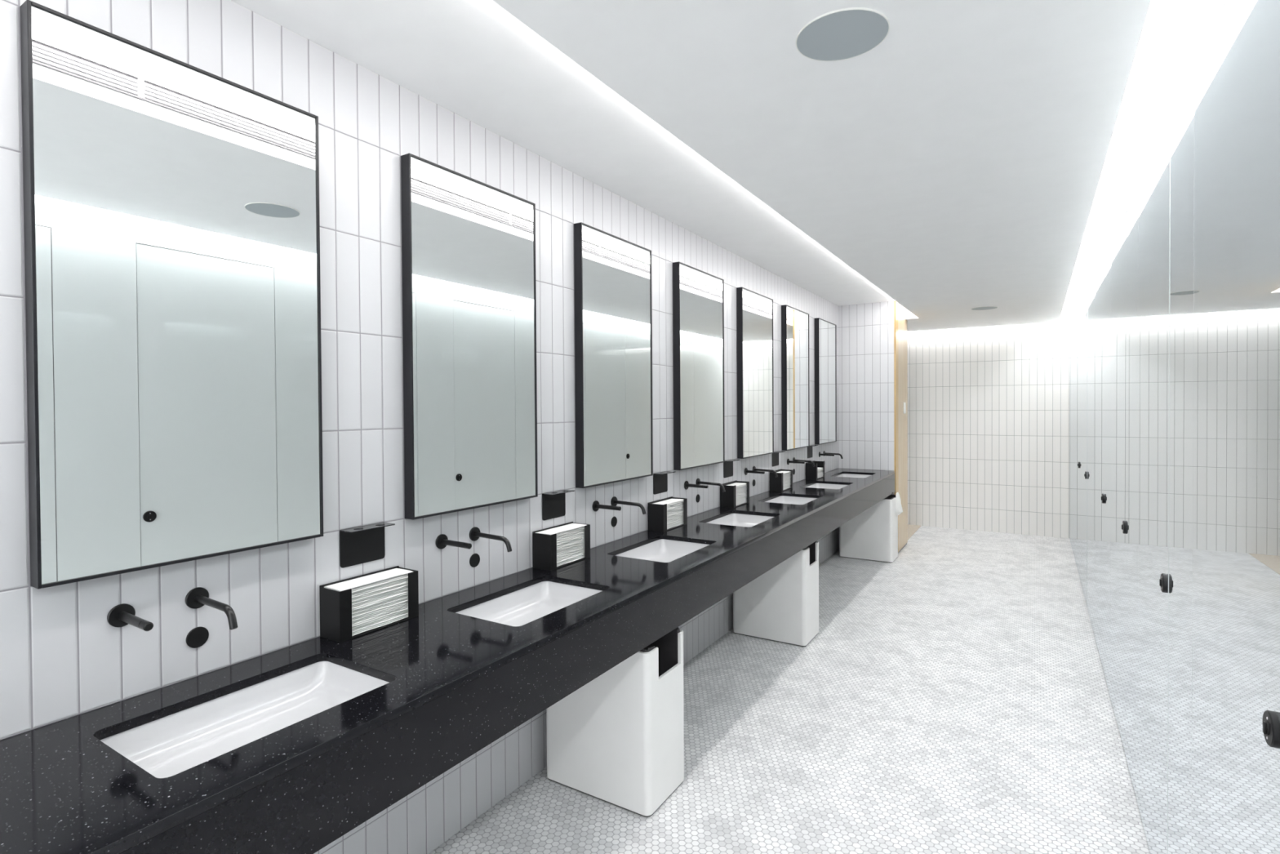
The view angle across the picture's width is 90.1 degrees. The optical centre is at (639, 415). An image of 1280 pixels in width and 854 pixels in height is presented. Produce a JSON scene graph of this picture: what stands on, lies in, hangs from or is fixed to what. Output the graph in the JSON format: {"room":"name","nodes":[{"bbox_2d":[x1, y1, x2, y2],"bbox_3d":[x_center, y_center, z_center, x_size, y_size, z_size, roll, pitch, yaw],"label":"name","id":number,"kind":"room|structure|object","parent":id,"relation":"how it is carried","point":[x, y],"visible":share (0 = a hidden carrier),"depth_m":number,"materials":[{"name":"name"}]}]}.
{"room":"public restroom","nodes":[
{"label":"public restroom","id":0,"kind":"room"},
{"bbox_2d":[0,0,839,853],"bbox_3d":[-0.315,0.154,3.008,0.100,2.732,9.180,0,1,32],"label":"wall","id":1,"kind":"structure","parent":0,"point":[61,657],"depth_m":2.00,"materials":[{"name":"white tile"}]},
{"bbox_2d":[106,603,153,631],"bbox_3d":[-1.141,0.464,1.441,0.145,0.052,0.052,0,1,32],"label":"handle","id":2,"kind":"object","parent":1,"relation":"attached to","point":[122,615],"visible":1,"depth_m":1.46,"materials":[{"name":"metal"}]},
{"bbox_2d":[19,0,323,588],"bbox_3d":[-1.105,-0.250,1.592,0.044,1.212,0.625,0,1,32],"label":"wall mirror","id":3,"kind":"object","parent":1,"relation":"attached to","point":[171,217],"visible":1,"depth_m":1.51,"materials":[{"name":"white mirror"}]},
{"bbox_2d":[186,626,208,648],"bbox_3d":[-1.117,0.561,1.613,0.004,0.052,0.052,0,1,32],"label":"sensor cover","id":4,"kind":"object","parent":1,"relation":"attached to","point":[197,637],"visible":1,"depth_m":1.61,"materials":[{"name":"black metal"}]},
{"bbox_2d":[185,586,237,629],"bbox_3d":[-1.040,0.473,1.563,0.188,0.075,0.052,0,1,32],"label":"faucet","id":5,"kind":"object","parent":1,"relation":"attached to","point":[198,597],"visible":1,"depth_m":1.58,"materials":[{"name":"metal"}]},
{"bbox_2d":[339,521,395,568],"bbox_3d":[-0.848,0.407,1.995,0.059,0.117,0.156,0,1,32],"label":"wall shelf","id":6,"kind":"object","parent":1,"relation":"attached to","point":[363,544],"visible":1,"depth_m":2.00,"materials":[{"name":"black metal"}]},
{"bbox_2d":[0,468,894,853],"bbox_3d":[0.321,0.734,3.388,0.581,0.211,7.879,0,1,32],"label":"countertop","id":7,"kind":"structure","parent":1,"relation":"attached to","point":[458,683],"depth_m":1.52,"materials":[{"name":"black stone"}]},
{"bbox_2d":[100,661,388,777],"bbox_3d":[-0.872,0.746,1.464,0.370,0.128,0.558,0,1,32],"label":"basin","id":8,"kind":"object","parent":7,"relation":"in","point":[174,744],"visible":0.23,"depth_m":1.54,"materials":[{"name":"white ceramic"}]},
{"bbox_2d":[319,565,418,643],"bbox_3d":[-0.831,0.577,1.976,0.098,0.152,0.275,0,1,32],"label":"dispenser","id":9,"kind":"object","parent":7,"relation":"on","point":[335,606],"visible":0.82,"depth_m":1.86,"materials":[{"name":"black metal"}]},
{"bbox_2d":[351,615,408,635],"bbox_3d":[-0.830,0.646,1.978,0.086,0.006,0.252,0,1,32],"label":"paper towel","id":10,"kind":"object","parent":9,"relation":"in","point":[403,617],"visible":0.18,"depth_m":1.96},
{"bbox_2d":[351,613,408,634],"bbox_3d":[-0.831,0.641,1.977,0.086,0.006,0.252,0,1,32],"label":"paper towel","id":11,"kind":"object","parent":10,"relation":"on","point":[354,632],"visible":0.22,"depth_m":1.96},
{"bbox_2d":[351,611,408,632],"bbox_3d":[-0.831,0.636,1.977,0.086,0.006,0.252,0,1,32],"label":"paper towel","id":12,"kind":"object","parent":11,"relation":"on","point":[405,613],"visible":0.24,"depth_m":1.96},
{"bbox_2d":[351,610,408,630],"bbox_3d":[-0.834,0.630,1.978,0.086,0.006,0.252,0,1,31],"label":"paper towel","id":13,"kind":"object","parent":12,"relation":"on","point":[395,615],"visible":0.19,"depth_m":1.97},
{"bbox_2d":[351,608,408,628],"bbox_3d":[-0.832,0.625,1.976,0.086,0.006,0.252,0,1,32],"label":"paper towel","id":14,"kind":"object","parent":13,"relation":"on","point":[406,609],"visible":0.23,"depth_m":1.96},
{"bbox_2d":[351,607,408,626],"bbox_3d":[-0.831,0.620,1.976,0.086,0.006,0.253,0,1,32],"label":"paper towel","id":15,"kind":"object","parent":14,"relation":"on","point":[406,608],"visible":0.19,"depth_m":1.96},
{"bbox_2d":[351,604,408,624],"bbox_3d":[-0.833,0.614,1.976,0.086,0.006,0.252,0,1,32],"label":"paper towel","id":16,"kind":"object","parent":15,"relation":"on","point":[405,606],"visible":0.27,"depth_m":1.95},
{"bbox_2d":[351,603,408,622],"bbox_3d":[-0.832,0.609,1.977,0.086,0.006,0.252,0,1,32],"label":"paper towel","id":17,"kind":"object","parent":16,"relation":"on","point":[390,610],"visible":0.23,"depth_m":1.96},
{"bbox_2d":[351,601,408,621],"bbox_3d":[-0.832,0.604,1.976,0.086,0.006,0.252,0,1,32],"label":"paper towel","id":18,"kind":"object","parent":17,"relation":"on","point":[393,607],"visible":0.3,"depth_m":1.96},
{"bbox_2d":[351,600,408,619],"bbox_3d":[-0.832,0.599,1.976,0.086,0.006,0.252,0,1,32],"label":"paper towel","id":19,"kind":"object","parent":18,"relation":"on","point":[384,608],"visible":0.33,"depth_m":1.96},
{"bbox_2d":[351,598,408,617],"bbox_3d":[-0.831,0.593,1.976,0.086,0.006,0.253,0,1,32],"label":"paper towel","id":20,"kind":"object","parent":19,"relation":"on","point":[405,600],"visible":0.29,"depth_m":1.96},
{"bbox_2d":[351,597,408,615],"bbox_3d":[-0.834,0.588,1.977,0.086,0.006,0.252,0,1,32],"label":"paper towel","id":21,"kind":"object","parent":20,"relation":"on","point":[406,597],"visible":0.22,"depth_m":1.96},
{"bbox_2d":[351,595,408,613],"bbox_3d":[-0.832,0.583,1.976,0.086,0.006,0.253,0,1,31],"label":"paper towel","id":22,"kind":"object","parent":21,"relation":"on","point":[405,597],"visible":0.22,"depth_m":1.97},
{"bbox_2d":[351,594,408,612],"bbox_3d":[-0.832,0.577,1.978,0.086,0.006,0.252,0,1,32],"label":"paper towel","id":23,"kind":"object","parent":22,"relation":"on","point":[406,594],"visible":0.21,"depth_m":1.96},
{"bbox_2d":[351,591,408,610],"bbox_3d":[-0.831,0.572,1.974,0.086,0.006,0.252,0,1,32],"label":"paper towel","id":24,"kind":"object","parent":23,"relation":"on","point":[405,593],"visible":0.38,"depth_m":1.95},
{"bbox_2d":[351,590,408,608],"bbox_3d":[-0.832,0.567,1.974,0.086,0.006,0.252,0,1,32],"label":"paper towel","id":25,"kind":"object","parent":24,"relation":"on","point":[406,591],"visible":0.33,"depth_m":1.96,"materials":[{"name":"paper"}]},
{"bbox_2d":[351,589,408,606],"bbox_3d":[-0.835,0.561,1.978,0.086,0.006,0.253,0,1,31],"label":"paper towel","id":26,"kind":"object","parent":25,"relation":"on","point":[392,593],"visible":0.24,"depth_m":1.96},
{"bbox_2d":[351,586,408,604],"bbox_3d":[-0.834,0.556,1.975,0.086,0.006,0.253,0,1,32],"label":"paper towel","id":27,"kind":"object","parent":26,"relation":"on","point":[406,588],"visible":0.27,"depth_m":1.95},
{"bbox_2d":[351,585,408,603],"bbox_3d":[-0.834,0.551,1.977,0.086,0.006,0.252,0,1,32],"label":"paper towel","id":28,"kind":"object","parent":27,"relation":"on","point":[407,585],"visible":0.18,"depth_m":1.96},
{"bbox_2d":[351,583,408,601],"bbox_3d":[-0.831,0.545,1.975,0.086,0.006,0.252,0,1,32],"label":"paper towel","id":29,"kind":"object","parent":28,"relation":"on","point":[406,584],"visible":0.31,"depth_m":1.96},
{"bbox_2d":[351,582,408,599],"bbox_3d":[-0.834,0.540,1.976,0.086,0.006,0.252,0,1,32],"label":"paper towel","id":30,"kind":"object","parent":29,"relation":"on","point":[407,582],"visible":0.23,"depth_m":1.95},
{"bbox_2d":[351,580,408,598],"bbox_3d":[-0.831,0.535,1.976,0.086,0.006,0.252,0,1,32],"label":"paper towel","id":31,"kind":"object","parent":30,"relation":"on","point":[406,581],"visible":0.3,"depth_m":1.97,"materials":[{"name":"paper"}]},
{"bbox_2d":[351,578,408,595],"bbox_3d":[-0.834,0.530,1.976,0.086,0.006,0.252,0,1,31],"label":"paper towel","id":32,"kind":"object","parent":31,"relation":"on","point":[379,587],"visible":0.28,"depth_m":1.95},
{"bbox_2d":[351,577,408,594],"bbox_3d":[-0.835,0.524,1.976,0.086,0.006,0.253,0,1,32],"label":"paper towel","id":33,"kind":"object","parent":32,"relation":"on","point":[397,580],"visible":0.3,"depth_m":1.97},
{"bbox_2d":[351,575,408,592],"bbox_3d":[-0.832,0.519,1.974,0.086,0.006,0.252,0,1,32],"label":"paper towel","id":34,"kind":"object","parent":33,"relation":"on","point":[406,576],"visible":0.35,"depth_m":1.95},
{"bbox_2d":[351,573,408,590],"bbox_3d":[-0.835,0.514,1.976,0.086,0.006,0.253,0,1,32],"label":"paper towel","id":35,"kind":"object","parent":34,"relation":"on","point":[403,575],"visible":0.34,"depth_m":1.97,"materials":[{"name":"paper"}]},
{"bbox_2d":[324,568,413,591],"bbox_3d":[-0.833,0.507,1.975,0.086,0.006,0.252,-1,0,32],"label":"paper towel","id":36,"kind":"object","parent":35,"relation":"on","point":[360,581],"visible":1,"depth_m":1.96,"materials":[{"name":"paper"}]},
{"bbox_2d":[455,581,601,626],"bbox_3d":[-0.378,0.733,2.263,0.370,0.128,0.558,0,1,32],"label":"basin","id":37,"kind":"object","parent":7,"relation":"in","point":[526,605],"visible":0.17,"depth_m":2.44,"materials":[{"name":"white ceramic"}]},
{"bbox_2d":[532,521,590,570],"bbox_3d":[-0.337,0.564,2.774,0.098,0.152,0.275,0,1,32],"label":"dispenser","id":38,"kind":"object","parent":7,"relation":"on","point":[544,545],"visible":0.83,"depth_m":2.66,"materials":[{"name":"black metal"}]},
{"bbox_2d":[556,555,584,566],"bbox_3d":[-0.337,0.633,2.774,0.086,0.006,0.252,0,1,32],"label":"paper towel","id":39,"kind":"object","parent":38,"relation":"in","point":[584,556],"visible":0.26,"depth_m":2.77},
{"bbox_2d":[556,554,584,564],"bbox_3d":[-0.340,0.628,2.775,0.086,0.006,0.253,0,1,32],"label":"paper towel","id":40,"kind":"object","parent":39,"relation":"on","point":[584,554],"visible":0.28,"depth_m":2.76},
{"bbox_2d":[556,553,584,564],"bbox_3d":[-0.339,0.623,2.776,0.086,0.006,0.252,0,1,32],"label":"paper towel","id":41,"kind":"object","parent":40,"relation":"on","point":[584,553],"visible":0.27,"depth_m":2.77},
{"bbox_2d":[556,552,584,563],"bbox_3d":[-0.337,0.617,2.775,0.086,0.006,0.252,0,1,32],"label":"paper towel","id":42,"kind":"object","parent":41,"relation":"on","point":[583,553],"visible":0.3,"depth_m":2.75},
{"bbox_2d":[556,551,584,561],"bbox_3d":[-0.339,0.612,2.776,0.086,0.006,0.253,0,1,32],"label":"paper towel","id":43,"kind":"object","parent":42,"relation":"on","point":[584,551],"visible":0.26,"depth_m":2.78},
{"bbox_2d":[556,550,584,559],"bbox_3d":[-0.339,0.607,2.777,0.086,0.006,0.252,0,1,32],"label":"paper towel","id":44,"kind":"object","parent":43,"relation":"on","point":[582,550],"visible":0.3,"depth_m":2.75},
{"bbox_2d":[556,548,584,559],"bbox_3d":[-0.338,0.602,2.777,0.086,0.006,0.252,0,1,31],"label":"paper towel","id":45,"kind":"object","parent":44,"relation":"on","point":[584,548],"visible":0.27,"depth_m":2.77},
{"bbox_2d":[556,547,584,557],"bbox_3d":[-0.340,0.596,2.776,0.086,0.006,0.253,0,1,31],"label":"paper towel","id":46,"kind":"object","parent":45,"relation":"on","point":[583,548],"visible":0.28,"depth_m":2.75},
{"bbox_2d":[556,546,584,555],"bbox_3d":[-0.338,0.591,2.777,0.086,0.006,0.253,0,1,32],"label":"paper towel","id":47,"kind":"object","parent":46,"relation":"on","point":[578,548],"visible":0.25,"depth_m":2.78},
{"bbox_2d":[556,545,584,555],"bbox_3d":[-0.340,0.586,2.775,0.086,0.006,0.252,0,1,32],"label":"paper towel","id":48,"kind":"object","parent":47,"relation":"on","point":[583,545],"visible":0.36,"depth_m":2.76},
{"bbox_2d":[556,544,584,553],"bbox_3d":[-0.340,0.580,2.775,0.086,0.006,0.252,0,1,32],"label":"paper towel","id":49,"kind":"object","parent":48,"relation":"on","point":[582,544],"visible":0.24,"depth_m":2.76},
{"bbox_2d":[556,542,584,552],"bbox_3d":[-0.341,0.575,2.774,0.086,0.006,0.253,0,1,32],"label":"paper towel","id":50,"kind":"object","parent":49,"relation":"on","point":[584,543],"visible":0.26,"depth_m":2.77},
{"bbox_2d":[556,542,584,551],"bbox_3d":[-0.337,0.570,2.775,0.086,0.006,0.253,0,1,32],"label":"paper towel","id":51,"kind":"object","parent":50,"relation":"on","point":[582,542],"visible":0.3,"depth_m":2.76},
{"bbox_2d":[556,540,584,550],"bbox_3d":[-0.338,0.564,2.775,0.086,0.006,0.253,0,1,32],"label":"paper towel","id":52,"kind":"object","parent":51,"relation":"on","point":[584,540],"visible":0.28,"depth_m":2.75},
{"bbox_2d":[556,539,584,548],"bbox_3d":[-0.336,0.559,2.775,0.086,0.006,0.253,0,1,32],"label":"paper towel","id":53,"kind":"object","parent":52,"relation":"on","point":[583,540],"visible":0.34,"depth_m":2.76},
{"bbox_2d":[556,537,584,547],"bbox_3d":[-0.338,0.554,2.775,0.086,0.006,0.253,0,1,32],"label":"paper towel","id":54,"kind":"object","parent":53,"relation":"on","point":[584,538],"visible":0.26,"depth_m":2.77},
{"bbox_2d":[556,537,584,546],"bbox_3d":[-0.340,0.548,2.776,0.086,0.006,0.253,0,1,32],"label":"paper towel","id":55,"kind":"object","parent":54,"relation":"on","point":[583,537],"visible":0.2,"depth_m":2.78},
{"bbox_2d":[556,536,584,545],"bbox_3d":[-0.337,0.543,2.774,0.086,0.006,0.253,0,1,32],"label":"paper towel","id":56,"kind":"object","parent":55,"relation":"on","point":[581,536],"visible":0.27,"depth_m":2.75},
{"bbox_2d":[556,534,584,543],"bbox_3d":[-0.336,0.538,2.775,0.086,0.006,0.252,0,1,32],"label":"paper towel","id":57,"kind":"object","parent":56,"relation":"on","point":[583,535],"visible":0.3,"depth_m":2.77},
{"bbox_2d":[556,533,584,542],"bbox_3d":[-0.337,0.533,2.774,0.086,0.006,0.252,0,1,32],"label":"paper towel","id":58,"kind":"object","parent":57,"relation":"on","point":[581,534],"visible":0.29,"depth_m":2.75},
{"bbox_2d":[556,532,584,541],"bbox_3d":[-0.340,0.527,2.773,0.086,0.006,0.252,0,1,32],"label":"paper towel","id":59,"kind":"object","parent":58,"relation":"on","point":[583,532],"visible":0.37,"depth_m":2.76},
{"bbox_2d":[556,530,584,539],"bbox_3d":[-0.338,0.522,2.776,0.086,0.006,0.253,0,1,31],"label":"paper towel","id":60,"kind":"object","parent":59,"relation":"on","point":[584,531],"visible":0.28,"depth_m":2.77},
{"bbox_2d":[556,529,584,538],"bbox_3d":[-0.339,0.517,2.776,0.086,0.006,0.253,0,1,32],"label":"paper towel","id":61,"kind":"object","parent":60,"relation":"on","point":[583,530],"visible":0.27,"depth_m":2.76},
{"bbox_2d":[556,528,584,537],"bbox_3d":[-0.339,0.511,2.775,0.086,0.006,0.252,0,1,32],"label":"paper towel","id":62,"kind":"object","parent":61,"relation":"on","point":[581,529],"visible":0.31,"depth_m":2.77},
{"bbox_2d":[556,527,584,536],"bbox_3d":[-0.340,0.506,2.773,0.086,0.006,0.252,0,1,32],"label":"paper towel","id":63,"kind":"object","parent":62,"relation":"on","point":[584,527],"visible":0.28,"depth_m":2.76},
{"bbox_2d":[556,525,584,534],"bbox_3d":[-0.339,0.501,2.775,0.086,0.006,0.253,0,1,31],"label":"paper towel","id":64,"kind":"object","parent":63,"relation":"on","point":[584,526],"visible":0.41,"depth_m":2.77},
{"bbox_2d":[535,523,586,534],"bbox_3d":[-0.337,0.494,2.772,0.086,0.006,0.252,-2,0,32],"label":"paper towel","id":65,"kind":"object","parent":64,"relation":"on","point":[572,526],"visible":1,"depth_m":2.77,"materials":[{"name":"paper"}]},
{"bbox_2d":[615,538,709,562],"bbox_3d":[0.116,0.720,3.061,0.370,0.128,0.558,0,1,32],"label":"basin","id":66,"kind":"object","parent":7,"relation":"in","point":[663,550],"visible":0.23,"depth_m":3.27,"materials":[{"name":"white ceramic"}]},
{"bbox_2d":[648,496,687,532],"bbox_3d":[0.157,0.551,3.572,0.098,0.152,0.275,0,1,32],"label":"dispenser","id":67,"kind":"object","parent":7,"relation":"on","point":[657,513],"visible":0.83,"depth_m":3.46,"materials":[{"name":"black metal"}]},
{"bbox_2d":[720,480,749,507],"bbox_3d":[0.651,0.538,4.371,0.098,0.152,0.275,0,1,32],"label":"dispenser","id":68,"kind":"object","parent":7,"relation":"on","point":[727,498],"visible":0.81,"depth_m":4.26,"materials":[{"name":"black metal"}]},
{"bbox_2d":[705,513,773,527],"bbox_3d":[0.610,0.707,3.859,0.370,0.128,0.558,0,1,32],"label":"basin","id":69,"kind":"object","parent":7,"relation":"in","point":[732,519],"visible":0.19,"depth_m":4.09,"materials":[{"name":"white ceramic"}]},
{"bbox_2d":[769,469,792,491],"bbox_3d":[1.145,0.525,5.169,0.098,0.152,0.275,0,1,32],"label":"dispenser","id":70,"kind":"object","parent":7,"relation":"on","point":[775,483],"visible":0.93,"depth_m":5.06,"materials":[{"name":"black metal"}]},
{"bbox_2d":[764,495,817,504],"bbox_3d":[1.104,0.694,4.657,0.370,0.128,0.558,0,1,32],"label":"basin","id":71,"kind":"object","parent":7,"relation":"in","point":[783,499],"visible":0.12,"depth_m":4.89,"materials":[{"name":"white ceramic"}]},
{"bbox_2d":[805,460,824,479],"bbox_3d":[1.639,0.512,5.967,0.098,0.152,0.275,0,1,32],"label":"dispenser","id":72,"kind":"object","parent":7,"relation":"on","point":[811,471],"visible":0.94,"depth_m":5.86,"materials":[{"name":"black metal"}]},
{"bbox_2d":[805,483,848,488],"bbox_3d":[1.598,0.681,5.456,0.370,0.128,0.558,0,1,32],"label":"basin","id":73,"kind":"object","parent":7,"relation":"in","point":[826,486],"visible":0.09,"depth_m":5.69,"materials":[{"name":"white ceramic"}]},
{"bbox_2d":[835,473,870,477],"bbox_3d":[2.092,0.668,6.254,0.370,0.128,0.558,0,1,32],"label":"basin","id":74,"kind":"object","parent":7,"relation":"in","point":[849,475],"visible":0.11,"depth_m":6.49,"materials":[{"name":"white ceramic"}]},
{"bbox_2d":[435,533,471,549],"bbox_3d":[-0.647,0.451,2.239,0.145,0.052,0.052,0,1,32],"label":"handle","id":75,"kind":"object","parent":1,"relation":"attached to","point":[442,540],"visible":1,"depth_m":2.25,"materials":[{"name":"metal"}]},
{"bbox_2d":[400,152,537,519],"bbox_3d":[-0.611,-0.263,2.390,0.044,1.212,0.625,0,1,32],"label":"wall mirror","id":76,"kind":"object","parent":1,"relation":"attached to","point":[468,244],"visible":1,"depth_m":2.32,"materials":[{"name":"white mirror"}]},
{"bbox_2d":[469,553,479,567],"bbox_3d":[-0.623,0.548,2.411,0.004,0.052,0.052,0,1,32],"label":"sensor cover","id":77,"kind":"object","parent":1,"relation":"attached to","point":[474,560],"visible":1,"depth_m":2.41,"materials":[{"name":"black metal"}]},
{"bbox_2d":[469,526,511,551],"bbox_3d":[-0.545,0.460,2.362,0.188,0.075,0.052,0,1,32],"label":"faucet","id":78,"kind":"object","parent":1,"relation":"attached to","point":[474,533],"visible":1,"depth_m":2.37,"materials":[{"name":"metal"}]},
{"bbox_2d":[542,489,574,520],"bbox_3d":[-0.354,0.394,2.793,0.059,0.117,0.156,0,1,32],"label":"wall shelf","id":79,"kind":"object","parent":1,"relation":"attached to","point":[553,503],"visible":1,"depth_m":2.80,"materials":[{"name":"black metal"}]},
{"bbox_2d":[592,500,621,511],"bbox_3d":[-0.153,0.438,3.038,0.145,0.052,0.052,0,1,32],"label":"handle","id":80,"kind":"object","parent":1,"relation":"attached to","point":[596,506],"visible":1,"depth_m":3.04,"materials":[{"name":"metal"}]},
{"bbox_2d":[573,222,653,488],"bbox_3d":[-0.117,-0.276,3.188,0.044,1.212,0.625,0,1,32],"label":"wall mirror","id":81,"kind":"object","parent":1,"relation":"attached to","point":[612,273],"visible":1,"depth_m":3.12,"materials":[{"name":"white mirror"}]},
{"bbox_2d":[610,496,645,514],"bbox_3d":[-0.052,0.447,3.160,0.188,0.075,0.052,0,1,32],"label":"faucet","id":82,"kind":"object","parent":1,"relation":"attached to","point":[614,501],"visible":0.94,"depth_m":3.16,"materials":[{"name":"metal"}]},
{"bbox_2d":[653,471,675,494],"bbox_3d":[0.140,0.382,3.591,0.059,0.117,0.156,0,1,32],"label":"wall shelf","id":83,"kind":"object","parent":1,"relation":"attached to","point":[660,479],"visible":1,"depth_m":3.60,"materials":[{"name":"black metal"}]},
{"bbox_2d":[684,480,707,489],"bbox_3d":[0.341,0.425,3.836,0.145,0.052,0.052,0,1,32],"label":"handle","id":84,"kind":"object","parent":1,"relation":"attached to","point":[686,485],"visible":1,"depth_m":3.84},
{"bbox_2d":[672,261,724,470],"bbox_3d":[0.377,-0.289,3.987,0.044,1.212,0.625,0,1,32],"label":"wall mirror","id":85,"kind":"object","parent":1,"relation":"attached to","point":[698,295],"visible":1,"depth_m":3.92,"materials":[{"name":"white mirror"}]},
{"bbox_2d":[695,478,725,492],"bbox_3d":[0.442,0.434,3.958,0.188,0.075,0.052,0,1,32],"label":"faucet","id":86,"kind":"object","parent":1,"relation":"attached to","point":[698,481],"visible":0.94,"depth_m":3.95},
{"bbox_2d":[723,459,740,477],"bbox_3d":[0.634,0.369,4.390,0.059,0.117,0.156,0,1,32],"label":"wall shelf","id":87,"kind":"object","parent":1,"relation":"attached to","point":[727,464],"visible":0.99,"depth_m":4.39,"materials":[{"name":"black metal"}]},
{"bbox_2d":[736,287,773,458],"bbox_3d":[0.871,-0.301,4.785,0.044,1.212,0.625,0,1,32],"label":"wall mirror","id":88,"kind":"object","parent":1,"relation":"attached to","point":[754,310],"visible":1,"depth_m":4.71,"materials":[{"name":"white mirror"}]},
{"bbox_2d":[772,450,783,466],"bbox_3d":[1.128,0.356,5.188,0.059,0.117,0.156,0,1,32],"label":"wall shelf","id":89,"kind":"object","parent":1,"relation":"attached to","point":[775,455],"visible":0.98,"depth_m":5.19,"materials":[{"name":"black metal"}]},
{"bbox_2d":[781,304,809,450],"bbox_3d":[1.365,-0.314,5.583,0.044,1.212,0.625,0,1,32],"label":"wall mirror","id":90,"kind":"object","parent":1,"relation":"attached to","point":[794,322],"visible":1,"depth_m":5.50,"materials":[{"name":"white mirror"}]},
{"bbox_2d":[814,317,836,444],"bbox_3d":[1.859,-0.327,6.382,0.044,1.212,0.625,0,1,32],"label":"wall mirror","id":91,"kind":"object","parent":1,"relation":"attached to","point":[825,341],"visible":1,"depth_m":6.29,"materials":[{"name":"white mirror"}]},
{"bbox_2d":[231,0,895,306],"bbox_3d":[0.284,-1.156,3.004,0.920,0.080,9.840,0,1,32],"label":"ceiling","id":92,"kind":"structure","parent":0,"point":[473,60],"depth_m":2.29,"materials":[{"name":"white paint"}]},
{"bbox_2d":[428,524,1150,853],"bbox_3d":[0.659,1.546,3.568,3.570,0.083,11.320,0,1,32],"label":"floor","id":93,"kind":"structure","parent":0,"point":[951,695],"depth_m":3.01,"materials":[{"name":"tile"}]},
{"bbox_2d":[546,626,684,817],"bbox_3d":[-0.106,1.203,2.667,0.512,0.641,0.302,0,1,32],"label":"waste bin","id":94,"kind":"object","parent":93,"relation":"on","point":[617,740],"visible":0.67,"depth_m":2.51,"materials":[{"name":"white metal"}]},
{"bbox_2d":[733,541,818,646],"bbox_3d":[0.933,1.175,4.385,0.511,0.641,0.326,0,1,32],"label":"waste bin","id":95,"kind":"object","parent":93,"relation":"on","point":[781,604],"visible":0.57,"depth_m":4.22,"materials":[{"name":"white metal"}]},
{"bbox_2d":[839,492,902,562],"bbox_3d":[2.379,1.126,6.564,0.574,0.668,0.324,0,1,32],"label":"waste bin","id":96,"kind":"object","parent":93,"relation":"on","point":[872,535],"visible":0.84,"depth_m":6.42,"materials":[{"name":"white metal"}]},
{"bbox_2d":[492,0,1151,331],"bbox_3d":[0.563,-1.062,3.539,3.232,0.124,11.040,0,1,32],"label":"ceiling","id":97,"kind":"structure","parent":0,"point":[954,163],"depth_m":2.10,"materials":[{"name":"white paint"}]},
{"bbox_2d":[795,7,889,61],"bbox_3d":[0.519,-0.974,1.643,0.230,0.004,0.230,0,1,32],"label":"ceiling speaker","id":98,"kind":"object","parent":97,"relation":"attached to","point":[845,33],"visible":1,"depth_m":1.63,"materials":[{"name":"grey metal"}]},
{"bbox_2d":[1060,0,1191,315],"bbox_3d":[2.046,-1.098,2.668,0.207,0.049,11.120,0,1,32],"label":"light","id":99,"kind":"object","parent":97,"relation":"attached to","point":[1165,19],"visible":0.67,"depth_m":2.24,"materials":[{"name":"white"}]},
{"bbox_2d":[838,301,893,550],"bbox_3d":[2.524,0.086,7.060,0.664,2.732,0.700,0,1,32],"label":"wall","id":100,"kind":"structure","parent":0,"point":[865,331],"depth_m":6.73,"materials":[{"name":"white tile"}]},
{"bbox_2d":[893,301,898,551],"bbox_3d":[2.664,0.132,6.639,0.019,2.614,0.126,0,1,32],"label":"trim","id":101,"kind":"structure","parent":100,"relation":"attached to","point":[895,304],"depth_m":6.59,"materials":[{"name":"brown wood"}]},
{"bbox_2d":[897,302,907,551],"bbox_3d":[2.848,0.127,6.937,0.018,2.614,0.570,0,1,32],"label":"wall","id":102,"kind":"structure","parent":0,"point":[902,322],"depth_m":6.94,"materials":[{"name":"brown wood"}]},
{"bbox_2d":[907,315,1069,537],"bbox_3d":[3.602,0.114,8.322,3.570,2.632,0.100,0,1,32],"label":"wall","id":103,"kind":"structure","parent":0,"point":[988,407],"depth_m":7.83,"materials":[{"name":"white tile"}]},
{"bbox_2d":[1069,0,1226,853],"bbox_3d":[2.062,0.213,2.679,0.010,2.573,11.120,0,1,32],"label":"wall","id":104,"kind":"structure","parent":0,"point":[1174,99],"depth_m":1.87,"materials":[{"name":"white paint"}]},
{"bbox_2d":[1075,311,1079,574],"bbox_3d":[4.108,0.253,5.998,0.025,2.391,0.685,0,1,32],"label":"door","id":105,"kind":"structure","parent":104,"relation":"in","point":[1077,318],"depth_m":5.96,"materials":[{"name":"white paint"}]},
{"bbox_2d":[1081,294,1087,604],"bbox_3d":[3.586,0.267,5.159,0.026,2.391,0.680,0,1,32],"label":"door","id":106,"kind":"structure","parent":104,"relation":"in","point":[1084,308],"depth_m":5.13,"materials":[{"name":"white paint"}]},
{"bbox_2d":[1094,257,1105,672],"bbox_3d":[2.837,0.286,3.945,0.025,2.391,0.685,0,1,32],"label":"door","id":107,"kind":"structure","parent":104,"relation":"in","point":[1100,276],"depth_m":3.92,"materials":[{"name":"white paint"}]},
{"bbox_2d":[1110,211,1127,754],"bbox_3d":[2.301,0.300,3.077,0.025,2.391,0.685,0,1,32],"label":"door","id":108,"kind":"structure","parent":104,"relation":"in","point":[1119,243],"depth_m":3.05,"materials":[{"name":"white paint"}]},
{"bbox_2d":[1136,118,1170,853],"bbox_3d":[1.752,0.315,2.193,0.025,2.391,0.685,0,1,32],"label":"door","id":109,"kind":"structure","parent":104,"relation":"in","point":[1154,187],"depth_m":2.14,"materials":[{"name":"white paint"}]},
{"bbox_2d":[1191,0,1279,853],"bbox_3d":[1.214,0.329,1.321,0.025,2.391,0.685,0,1,32],"label":"door","id":110,"kind":"structure","parent":104,"relation":"in","point":[1236,678],"depth_m":1.27,"materials":[{"name":"white paint"}]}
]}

